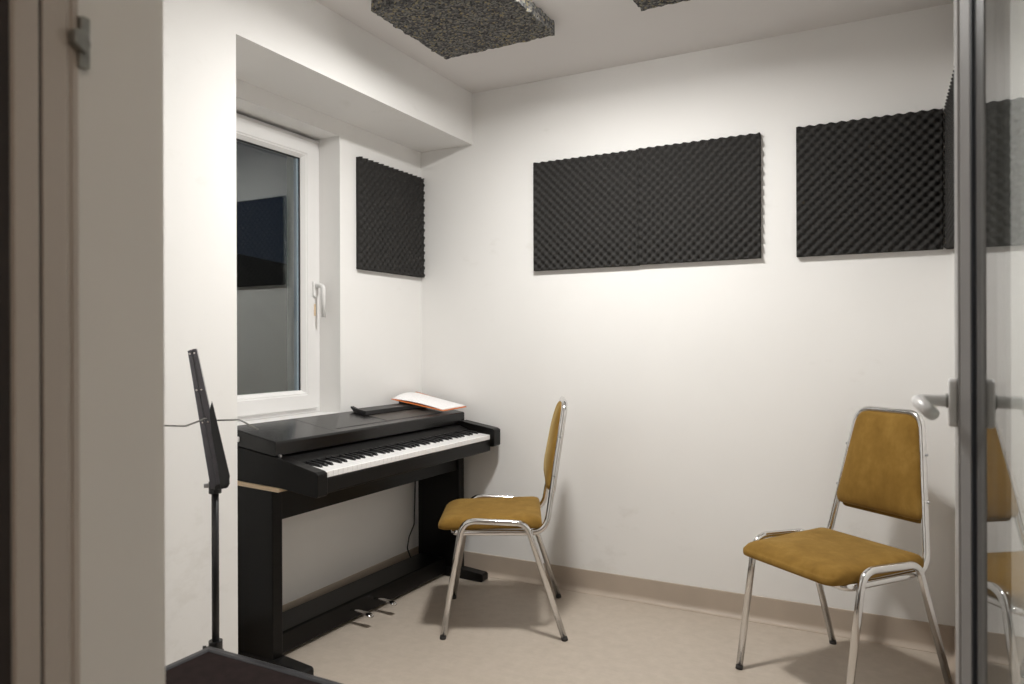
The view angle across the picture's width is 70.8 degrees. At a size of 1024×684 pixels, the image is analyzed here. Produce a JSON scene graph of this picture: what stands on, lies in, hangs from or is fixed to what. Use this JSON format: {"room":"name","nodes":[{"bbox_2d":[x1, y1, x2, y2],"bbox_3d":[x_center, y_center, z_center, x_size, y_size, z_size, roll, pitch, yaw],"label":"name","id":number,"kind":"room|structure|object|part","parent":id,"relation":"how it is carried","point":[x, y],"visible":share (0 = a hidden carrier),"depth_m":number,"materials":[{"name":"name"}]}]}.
{"room":"music room","nodes":[
{"label":"music room","id":0,"kind":"room"},
{"bbox_2d":[9,0,164,683],"bbox_3d":[-0.239,-0.041,0.624,3.700,2.282,0.156,0,0,28],"label":"wall","id":1,"kind":"structure","parent":0,"point":[120,96],"depth_m":0.74,"materials":[{"name":"white paint"}]},
{"bbox_2d":[0,0,11,683],"bbox_3d":[-0.633,0.022,0.730,0.402,2.160,0.024,0,0,28],"label":"trim","id":2,"kind":"structure","parent":1,"relation":"attached to","point":[5,339],"depth_m":0.64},
{"bbox_2d":[10,0,90,683],"bbox_3d":[-0.073,0.059,0.490,0.917,2.082,0.069,0,0,28],"label":"trim","id":3,"kind":"structure","parent":1,"relation":"attached to","point":[49,42],"depth_m":0.67,"materials":[{"name":"grey wood"}]},
{"bbox_2d":[911,0,1022,683],"bbox_3d":[0.454,0.067,0.680,0.116,2.038,0.808,0,0,28],"label":"door","id":4,"kind":"structure","parent":1,"relation":"in","point":[978,401],"depth_m":0.86,"materials":[{"name":"metal"}]},
{"bbox_3d":[0.567,0.087,0.971,0.048,0.026,0.130,0,0,28],"label":"lever","id":5,"kind":"part","parent":4,"relation":"part of","materials":[{"name":"white plastic"}]},
{"bbox_3d":[0.617,0.085,1.008,0.010,0.068,0.030,0,0,28],"label":"handle","id":6,"kind":"part","parent":4,"relation":"part of","materials":[{"name":"white plastic"}]},
{"bbox_3d":[0.486,0.067,0.683,0.060,2.038,0.773,0,0,28],"label":"frame","id":7,"kind":"part","parent":4,"relation":"part of","materials":[{"name":"plastic"}]},
{"bbox_3d":[0.477,0.067,0.688,0.006,1.898,0.633,0,0,28],"label":"pane","id":8,"kind":"part","parent":4,"relation":"part of","materials":[{"name":"clear glass"}]},
{"bbox_2d":[163,0,471,665],"bbox_3d":[-1.014,-0.039,2.490,0.596,2.282,2.434,0,0,28],"label":"wall","id":9,"kind":"structure","parent":0,"point":[300,67],"depth_m":2.51,"materials":[{"name":"white paint"}]},
{"bbox_2d":[236,113,334,425],"bbox_3d":[-0.987,-0.273,2.745,0.190,1.174,0.764,0,0,28],"label":"window","id":10,"kind":"structure","parent":9,"relation":"in","point":[304,400],"depth_m":3.00,"materials":[{"name":"white plastic"}]},
{"bbox_3d":[-0.985,0.307,2.745,0.190,0.014,0.764,0,0,28],"label":"sill","id":11,"kind":"part","parent":10,"relation":"part of","materials":[{"name":"white plastic"}]},
{"bbox_3d":[-0.831,-0.224,3.043,0.010,0.068,0.028,0,0,28],"label":"handle","id":12,"kind":"part","parent":10,"relation":"part of","materials":[{"name":"white plastic"}]},
{"bbox_3d":[-0.805,-0.175,3.029,0.052,0.143,0.019,0,0,28],"label":"lever","id":13,"kind":"part","parent":10,"relation":"part of","materials":[{"name":"white plastic"}]},
{"bbox_2d":[282,546,418,611],"bbox_3d":[-0.760,1.052,2.940,0.024,0.097,1.398,0,0,28],"label":"baseboard","id":14,"kind":"structure","parent":9,"relation":"attached to","point":[414,551],"depth_m":3.09,"materials":[{"name":"plastic"}]},
{"bbox_2d":[356,156,424,277],"bbox_3d":[-0.552,-0.561,3.339,0.032,0.487,0.485,0,0,28],"label":"panel","id":15,"kind":"object","parent":9,"relation":"attached to","point":[390,215],"visible":1,"depth_m":3.30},
{"bbox_2d":[283,575,951,683],"bbox_3d":[-0.044,1.150,0.989,3.700,0.100,4.600,0,0,28],"label":"floor","id":16,"kind":"structure","parent":0,"point":[500,631],"depth_m":2.58,"materials":[{"name":"plastic"}]},
{"bbox_2d":[164,349,258,649],"bbox_3d":[-0.747,0.560,1.810,0.371,1.087,0.283,0,0,-35],"label":"music stand","id":17,"kind":"object","parent":16,"relation":"on","point":[218,472],"visible":0.88,"depth_m":1.76,"materials":[{"name":"black paint"}]},
{"bbox_3d":[-0.713,0.249,1.755,0.050,0.210,0.008,0,0,-6],"label":"desk plate","id":18,"kind":"part","parent":17,"relation":"part of","materials":[{"name":"black paint"}]},
{"bbox_2d":[165,647,342,683],"bbox_3d":[-0.536,0.889,1.222,0.606,0.424,0.558,0,0,28],"label":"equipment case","id":19,"kind":"object","parent":16,"relation":"on","point":[209,665],"visible":1,"depth_m":1.48,"materials":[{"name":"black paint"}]},
{"bbox_3d":[-0.795,0.689,1.357,0.022,0.022,0.558,0,0,28],"label":"edge rail","id":20,"kind":"part","parent":19,"relation":"part of","materials":[{"name":"black metal"}]},
{"bbox_2d":[237,401,499,674],"bbox_3d":[-0.525,0.678,2.897,0.430,0.844,1.174,0,0,29],"label":"digital piano","id":21,"kind":"object","parent":16,"relation":"on","point":[286,468],"visible":0.98,"depth_m":2.65,"materials":[{"name":"black wood"}]},
{"bbox_3d":[-0.881,0.775,2.460,0.226,0.572,0.044,0,0,29],"label":"leg","id":22,"kind":"part","parent":21,"relation":"part of","materials":[{"name":"black wood"}]},
{"bbox_3d":[-0.793,0.426,2.413,0.425,0.147,0.045,0,0,29],"label":"panel","id":23,"kind":"part","parent":21,"relation":"part of","materials":[{"name":"black wood"}]},
{"bbox_3d":[-0.606,0.336,2.942,0.237,0.086,1.150,0,0,29],"label":"lid","id":24,"kind":"part","parent":21,"relation":"part of","materials":[{"name":"black wood"}]},
{"bbox_3d":[-0.567,0.404,2.920,0.250,0.073,1.060,0,0,29],"label":"control panel","id":25,"kind":"part","parent":21,"relation":"part of","materials":[{"name":"plastic"}]},
{"bbox_2d":[391,392,465,410],"bbox_3d":[-0.383,0.275,3.338,0.270,0.075,0.231,0,0,22],"label":"book","id":26,"kind":"object","parent":21,"relation":"on","point":[415,398],"visible":1,"depth_m":3.31,"materials":[{"name":"paper"}]},
{"bbox_3d":[-0.338,0.773,3.426,0.236,0.572,0.044,0,0,29],"label":"leg","id":27,"kind":"part","parent":21,"relation":"part of","materials":[{"name":"black wood"}]},
{"bbox_3d":[-0.252,0.415,3.384,0.425,0.131,0.057,0,0,29],"label":"panel","id":28,"kind":"part","parent":21,"relation":"part of","materials":[{"name":"black wood"}]},
{"bbox_2d":[438,396,567,641],"bbox_3d":[-0.030,0.662,2.873,0.495,0.879,0.467,0,0,1],"label":"chair","id":29,"kind":"object","parent":16,"relation":"on","point":[480,514],"visible":1,"depth_m":2.72,"materials":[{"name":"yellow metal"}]},
{"bbox_3d":[-0.081,0.678,2.874,0.393,0.054,0.394,0,0,1],"label":"seat","id":30,"kind":"part","parent":29,"relation":"part of","materials":[{"name":"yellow fabric"}]},
{"bbox_3d":[-0.032,0.871,2.661,0.468,0.439,0.029,0,0,2],"label":"frame","id":31,"kind":"part","parent":29,"relation":"part of","materials":[{"name":"silver metal"}]},
{"bbox_3d":[-0.026,0.871,3.086,0.468,0.439,0.029,0,0,-1],"label":"frame","id":32,"kind":"part","parent":29,"relation":"part of","materials":[{"name":"silver metal"}]},
{"bbox_3d":[-0.006,0.472,2.873,0.446,0.499,0.398,0,0,1],"label":"frame","id":33,"kind":"part","parent":29,"relation":"part of","materials":[{"name":"silver metal"}]},
{"bbox_3d":[0.170,0.402,2.871,0.083,0.323,0.316,0,0,1],"label":"backrest","id":34,"kind":"part","parent":29,"relation":"part of","materials":[{"name":"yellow fabric"}]},
{"bbox_2d":[735,406,952,683],"bbox_3d":[1.053,0.659,2.319,0.495,0.879,0.467,0,0,-25],"label":"chair","id":35,"kind":"object","parent":16,"relation":"on","point":[883,471],"visible":1,"depth_m":2.31,"materials":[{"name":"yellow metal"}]},
{"bbox_3d":[0.964,0.868,2.512,0.468,0.439,0.029,0,0,-26],"label":"frame","id":36,"kind":"part","parent":35,"relation":"part of","materials":[{"name":"silver metal"}]},
{"bbox_3d":[1.007,0.675,2.297,0.393,0.054,0.394,0,0,-25],"label":"seat","id":37,"kind":"part","parent":35,"relation":"part of","materials":[{"name":"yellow fabric"}]},
{"bbox_3d":[1.075,0.469,2.329,0.446,0.499,0.398,0,0,-25],"label":"frame","id":38,"kind":"part","parent":35,"relation":"part of","materials":[{"name":"silver metal"}]},
{"bbox_3d":[1.234,0.399,2.403,0.083,0.323,0.316,0,0,-25],"label":"backrest","id":39,"kind":"part","parent":35,"relation":"part of","materials":[{"name":"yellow fabric"}]},
{"bbox_3d":[1.250,0.411,2.411,0.055,0.326,0.303,0,0,-25],"label":"panel","id":40,"kind":"part","parent":35,"relation":"part of","materials":[{"name":"brown fabric"}]},
{"bbox_3d":[1.144,0.868,2.126,0.468,0.439,0.029,0,0,-24],"label":"frame","id":41,"kind":"part","parent":35,"relation":"part of","materials":[{"name":"silver metal"}]},
{"bbox_2d":[315,0,953,93],"bbox_3d":[-0.052,-1.232,0.988,3.700,0.100,4.600,0,0,28],"label":"ceiling","id":42,"kind":"structure","parent":0,"point":[591,35],"depth_m":2.74,"materials":[{"name":"paint"}]},
{"bbox_2d":[371,0,554,59],"bbox_3d":[-0.163,-1.157,2.572,0.496,0.050,0.490,0,0,28],"label":"acoustic panel","id":43,"kind":"object","parent":42,"relation":"attached to","point":[449,28],"visible":1,"depth_m":2.56,"materials":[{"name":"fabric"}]},
{"bbox_2d":[633,0,689,10],"bbox_3d":[0.552,-1.159,2.163,0.490,0.050,0.466,0,0,28],"label":"acoustic panel","id":44,"kind":"object","parent":42,"relation":"attached to","point":[644,5],"visible":1,"depth_m":2.42,"materials":[{"name":"fabric"}]},
{"bbox_2d":[421,3,954,625],"bbox_3d":[0.552,-0.044,3.157,2.755,2.282,0.200,0,0,28],"label":"wall","id":45,"kind":"structure","parent":0,"point":[712,406],"depth_m":2.94,"materials":[{"name":"white paint"}]},
{"bbox_2d":[533,149,639,270],"bbox_3d":[0.317,-0.566,3.148,0.490,0.487,0.032,0,0,28],"label":"panel","id":46,"kind":"object","parent":45,"relation":"attached to","point":[585,209],"visible":1,"depth_m":3.14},
{"bbox_2d":[638,132,760,264],"bbox_3d":[0.752,-0.570,2.921,0.490,0.487,0.032,0,0,28],"label":"panel","id":47,"kind":"object","parent":45,"relation":"attached to","point":[699,201],"visible":1,"depth_m":2.91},
{"bbox_2d":[464,551,954,654],"bbox_3d":[0.550,1.048,3.034,2.251,0.097,0.024,0,0,28],"label":"baseboard","id":48,"kind":"structure","parent":45,"relation":"attached to","point":[875,628],"depth_m":2.90,"materials":[{"name":"plastic"}]},
{"bbox_2d":[796,108,942,256],"bbox_3d":[1.298,-0.572,2.635,0.480,0.492,0.032,0,0,28],"label":"panel","id":49,"kind":"object","parent":45,"relation":"attached to","point":[874,184],"visible":1,"depth_m":2.62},
{"bbox_2d":[953,0,1023,683],"bbox_3d":[1.075,-0.045,1.398,0.200,2.282,2.434,0,0,28],"label":"wall","id":50,"kind":"structure","parent":0,"point":[1018,195],"depth_m":1.27,"materials":[{"name":"white paint"}]},
{"bbox_2d":[943,70,953,248],"bbox_3d":[1.394,-0.572,2.263,0.032,0.492,0.600,0,0,28],"label":"panel","id":51,"kind":"object","parent":50,"relation":"attached to","point":[949,107],"visible":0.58,"depth_m":2.33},
{"bbox_2d":[948,627,955,683],"bbox_3d":[0.978,1.048,1.449,0.024,0.097,2.430,0,0,28],"label":"baseboard","id":52,"kind":"structure","parent":50,"relation":"attached to","point":[951,657],"depth_m":2.45,"materials":[{"name":"plastic"}]}
]}

